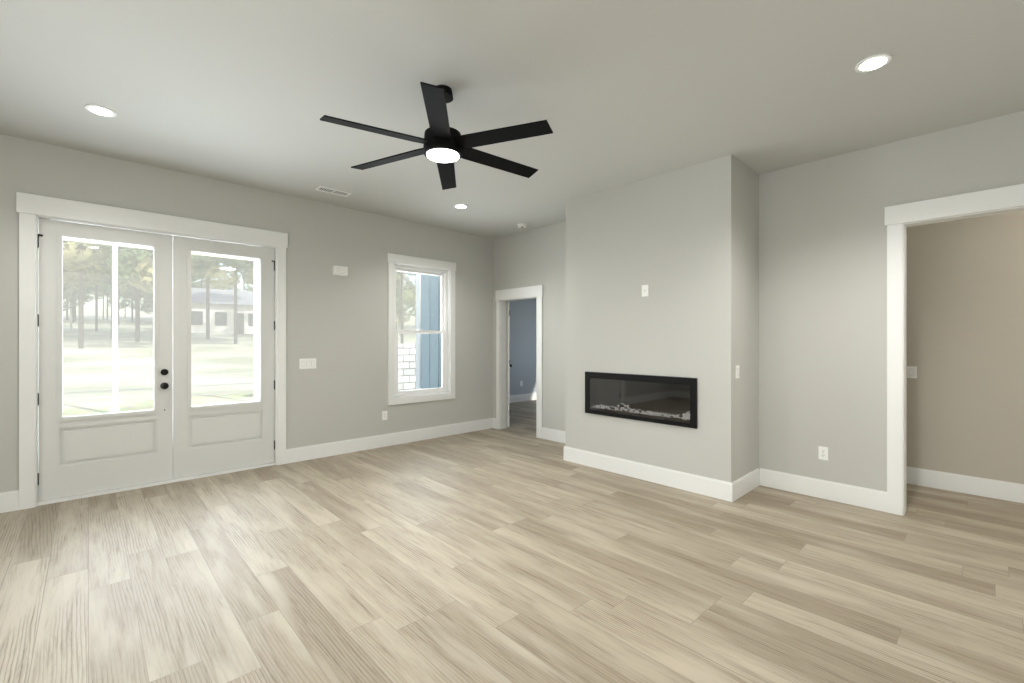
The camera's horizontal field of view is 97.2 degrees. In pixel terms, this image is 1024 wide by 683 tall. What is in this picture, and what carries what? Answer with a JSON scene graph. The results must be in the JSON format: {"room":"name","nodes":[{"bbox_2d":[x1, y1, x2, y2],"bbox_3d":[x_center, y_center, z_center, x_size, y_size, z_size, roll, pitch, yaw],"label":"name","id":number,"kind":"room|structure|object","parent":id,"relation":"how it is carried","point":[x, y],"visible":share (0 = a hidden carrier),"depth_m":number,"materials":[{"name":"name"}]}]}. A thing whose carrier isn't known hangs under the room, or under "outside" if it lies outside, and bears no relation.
{"room":"living room","nodes":[
{"label":"living room","id":0,"kind":"room"},
{"bbox_2d":[63,238,258,412],"bbox_3d":[-6.975,-0.278,9.911,8.200,3.664,0.140,0,0,-43],"label":"posts","id":1,"kind":"object","parent":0,"point":[255,397],"depth_m":9.01,"materials":[{"name":"white wood"}]},
{"bbox_2d":[0,134,492,492],"bbox_3d":[-3.080,-0.235,4.755,7.480,3.250,0.130,0,0,-43],"label":"wall","id":2,"kind":"structure","parent":0,"point":[341,322],"depth_m":5.37,"materials":[{"name":"grey paint"}]},
{"bbox_2d":[38,218,172,501],"bbox_3d":[-3.700,0.157,4.136,0.948,2.414,0.139,0,0,-43],"label":"french door","id":3,"kind":"structure","parent":2,"relation":"in","point":[89,453],"depth_m":4.07,"materials":[{"name":"white paint"}]},
{"bbox_2d":[16,192,287,509],"bbox_3d":[-3.373,0.080,4.483,2.086,2.620,0.186,0,0,-43],"label":"door frame","id":4,"kind":"structure","parent":2,"relation":"attached to","point":[30,207],"depth_m":4.00,"materials":[{"name":"white paint"}]},
{"bbox_2d":[173,236,274,478],"bbox_3d":[-3.028,0.157,4.811,0.948,2.414,0.074,0,0,-43],"label":"french door","id":5,"kind":"structure","parent":2,"relation":"in","point":[211,438],"depth_m":4.74,"materials":[{"name":"white paint"}]},
{"bbox_2d":[299,358,315,368],"bbox_3d":[-2.398,0.260,5.300,0.190,0.120,0.010,0,0,-43],"label":"switch","id":6,"kind":"object","parent":2,"relation":"attached to","point":[310,363],"visible":1,"depth_m":5.30,"materials":[{"name":"white plastic"}]},
{"bbox_2d":[333,265,347,275],"bbox_3d":[-2.109,-0.870,5.548,0.170,0.115,0.043,0,0,-43],"label":"box","id":7,"kind":"object","parent":2,"relation":"attached to","point":[337,270],"visible":1,"depth_m":5.53,"materials":[{"name":"white plastic"}]},
{"bbox_2d":[382,411,386,419],"bbox_3d":[-1.684,0.980,5.971,0.072,0.115,0.008,0,0,-43],"label":"outlet","id":8,"kind":"object","parent":2,"relation":"attached to","point":[384,413],"visible":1,"depth_m":5.97,"materials":[{"name":"white plastic"}]},
{"bbox_2d":[387,253,455,404],"bbox_3d":[-1.291,-0.163,6.414,1.114,2.025,0.151,0,0,-43],"label":"window","id":9,"kind":"structure","parent":2,"relation":"in","point":[401,268],"depth_m":6.44,"materials":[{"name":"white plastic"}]},
{"bbox_2d":[416,273,440,393],"bbox_3d":[-1.151,-0.185,8.117,0.065,3.650,2.090,0,0,-43],"label":"siding","id":10,"kind":"object","parent":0,"point":[428,287],"depth_m":8.55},
{"bbox_2d":[0,400,1023,682],"bbox_3d":[0.510,1.450,3.840,11.460,0.120,10.360,0,0,-43],"label":"floor","id":11,"kind":"structure","parent":0,"point":[490,555],"depth_m":2.58,"materials":[{"name":"brown wood"}]},
{"bbox_2d":[0,0,1023,238],"bbox_3d":[0.510,-1.797,3.840,11.460,0.466,10.360,0,0,-43],"label":"ceiling","id":12,"kind":"structure","parent":0,"point":[238,92],"depth_m":2.87,"materials":[{"name":"grey paint"}]},
{"bbox_2d":[85,104,116,116],"bbox_3d":[-2.837,-1.633,3.115,0.159,0.080,0.178,0,0,-43],"label":"recessed light","id":13,"kind":"object","parent":12,"relation":"in","point":[96,109],"depth_m":3.25,"materials":[{"name":"white paint"}]},
{"bbox_2d":[314,186,351,196],"bbox_3d":[-1.979,-1.662,5.000,0.360,0.008,0.150,0,0,-43],"label":"ceiling vent","id":14,"kind":"object","parent":12,"relation":"in","point":[319,188],"visible":1,"depth_m":4.99,"materials":[{"name":"white plastic"}]},
{"bbox_2d":[320,82,552,189],"bbox_3d":[-0.452,-1.430,2.950,1.489,0.436,1.428,0,0,-43],"label":"ceiling fan","id":15,"kind":"object","parent":12,"relation":"hanging from","point":[444,145],"depth_m":2.84,"materials":[{"name":"black metal"}]},
{"bbox_2d":[454,204,467,208],"bbox_3d":[-0.602,-1.633,5.317,0.165,0.080,0.175,0,0,-43],"label":"recessed light","id":16,"kind":"object","parent":12,"relation":"in","point":[460,206],"depth_m":5.49,"materials":[{"name":"white paint"}]},
{"bbox_2d":[517,223,526,227],"bbox_3d":[0.143,-1.627,6.348,0.140,0.042,0.140,0,0,-43],"label":"smoke detector","id":17,"kind":"object","parent":12,"relation":"attached to","point":[520,225],"visible":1,"depth_m":6.32,"materials":[{"name":"white plastic"}]},
{"bbox_2d":[855,53,891,72],"bbox_3d":[2.067,-1.633,2.582,0.179,0.080,0.166,0,0,-43],"label":"recessed light","id":18,"kind":"object","parent":12,"relation":"in","point":[873,62],"depth_m":2.61,"materials":[{"name":"white paint"}]},
{"bbox_2d":[507,299,535,394],"bbox_3d":[-0.218,-0.235,10.173,3.850,3.250,0.130,0,0,-43],"label":"wall","id":19,"kind":"structure","parent":0,"point":[522,312],"depth_m":10.54,"materials":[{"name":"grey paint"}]},
{"bbox_2d":[565,155,758,482],"bbox_3d":[1.512,-0.235,4.836,0.675,3.250,1.870,0,0,-43],"label":"wall","id":20,"kind":"structure","parent":0,"point":[690,234],"depth_m":4.34,"materials":[{"name":"grey paint"}]},
{"bbox_2d":[585,371,697,428],"bbox_3d":[1.319,0.568,4.655,0.186,0.468,1.278,0,0,-43],"label":"electric fireplace","id":21,"kind":"object","parent":20,"relation":"attached to","point":[668,400],"visible":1,"depth_m":4.64,"materials":[{"name":"black"}]},
{"bbox_2d":[642,285,647,296],"bbox_3d":[1.334,-0.510,4.525,0.008,0.115,0.072,0,0,-43],"label":"outlet","id":22,"kind":"object","parent":20,"relation":"attached to","point":[644,287],"visible":1,"depth_m":4.53,"materials":[{"name":"white plastic"}]},
{"bbox_2d":[736,365,738,378],"bbox_3d":[2.008,0.270,4.011,0.072,0.115,0.010,0,0,-43],"label":"switch","id":23,"kind":"object","parent":20,"relation":"attached to","point":[737,366],"visible":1,"depth_m":4.00,"materials":[{"name":"white plastic"}]},
{"bbox_2d":[493,111,1023,491],"bbox_3d":[2.558,-0.235,4.309,0.130,3.250,8.240,0,0,-43],"label":"wall","id":24,"kind":"structure","parent":0,"point":[823,232],"depth_m":3.97,"materials":[{"name":"grey paint"}]},
{"bbox_2d":[507,302,511,426],"bbox_3d":[-0.100,0.371,7.648,0.178,2.013,0.812,0,0,2],"label":"open interior door","id":25,"kind":"structure","parent":24,"relation":"in","point":[509,365],"depth_m":7.25,"materials":[{"name":"white paint"}]},
{"bbox_2d":[0,393,1023,512],"bbox_3d":[0.510,1.309,3.840,11.200,0.162,10.100,0,0,-43],"label":"baseboard","id":26,"kind":"structure","parent":24,"relation":"attached to","point":[873,499],"depth_m":4.28,"materials":[{"name":"white paint"}]},
{"bbox_2d":[495,285,542,438],"bbox_3d":[0.147,0.290,6.873,0.176,2.200,1.014,0,0,-43],"label":"door frame","id":27,"kind":"structure","parent":24,"relation":"attached to","point":[531,292],"depth_m":7.08,"materials":[{"name":"white paint"}]},
{"bbox_2d":[818,446,827,459],"bbox_3d":[2.758,0.990,3.996,0.008,0.115,0.072,0,0,-43],"label":"outlet","id":28,"kind":"object","parent":24,"relation":"attached to","point":[822,451],"visible":1,"depth_m":4.00,"materials":[{"name":"white plastic"}]},
{"bbox_2d":[884,184,1023,515],"bbox_3d":[3.833,0.147,2.948,0.176,2.485,2.152,0,0,-43],"label":"door frame","id":29,"kind":"structure","parent":24,"relation":"attached to","point":[1008,199],"depth_m":3.60,"materials":[{"name":"white paint"}]},
{"bbox_2d":[907,211,1023,483],"bbox_3d":[3.820,-0.235,4.595,0.130,3.250,6.930,0,0,-43],"label":"wall","id":30,"kind":"structure","parent":0,"point":[965,277],"depth_m":4.13,"materials":[{"name":"beige paint"}]},
{"bbox_2d":[907,366,916,377],"bbox_3d":[3.904,0.300,4.403,0.010,0.115,0.072,0,0,-43],"label":"switch","id":31,"kind":"object","parent":30,"relation":"attached to","point":[911,370],"visible":1,"depth_m":4.40,"materials":[{"name":"white plastic"}]},
{"label":"outside","id":32,"kind":"structure","parent":0,"visible":0},
{"bbox_2d":[63,314,415,415],"bbox_3d":[-35.720,-1.801,52.647,100.000,6.882,114.340,0,0,-43],"label":"lawn","id":33,"kind":"structure","parent":32,"point":[221,369],"depth_m":16.15,"materials":[{"name":"green plant"}]},
{"bbox_2d":[191,288,258,333],"bbox_3d":[-27.148,-2.716,44.468,10.500,4.600,9.000,0,0,-43],"label":"house","id":34,"kind":"structure","parent":33,"relation":"on","point":[221,301],"depth_m":40.59,"materials":[{"name":"grey"}]},
{"bbox_2d":[63,241,415,348],"bbox_3d":[-22.639,-11.890,63.010,84.039,24.904,75.437,0,0,-43],"label":"trees","id":35,"kind":"object","parent":33,"relation":"on","point":[87,268],"visible":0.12,"depth_m":27.97,"materials":[{"name":"green plant"}]},
{"bbox_2d":[398,343,415,390],"bbox_3d":[-2.029,0.869,14.213,9.500,1.619,0.300,0,0,-43],"label":"brick wall","id":36,"kind":"structure","parent":33,"relation":"on","point":[406,353],"depth_m":13.05,"materials":[{"name":"white brick"}]}
]}

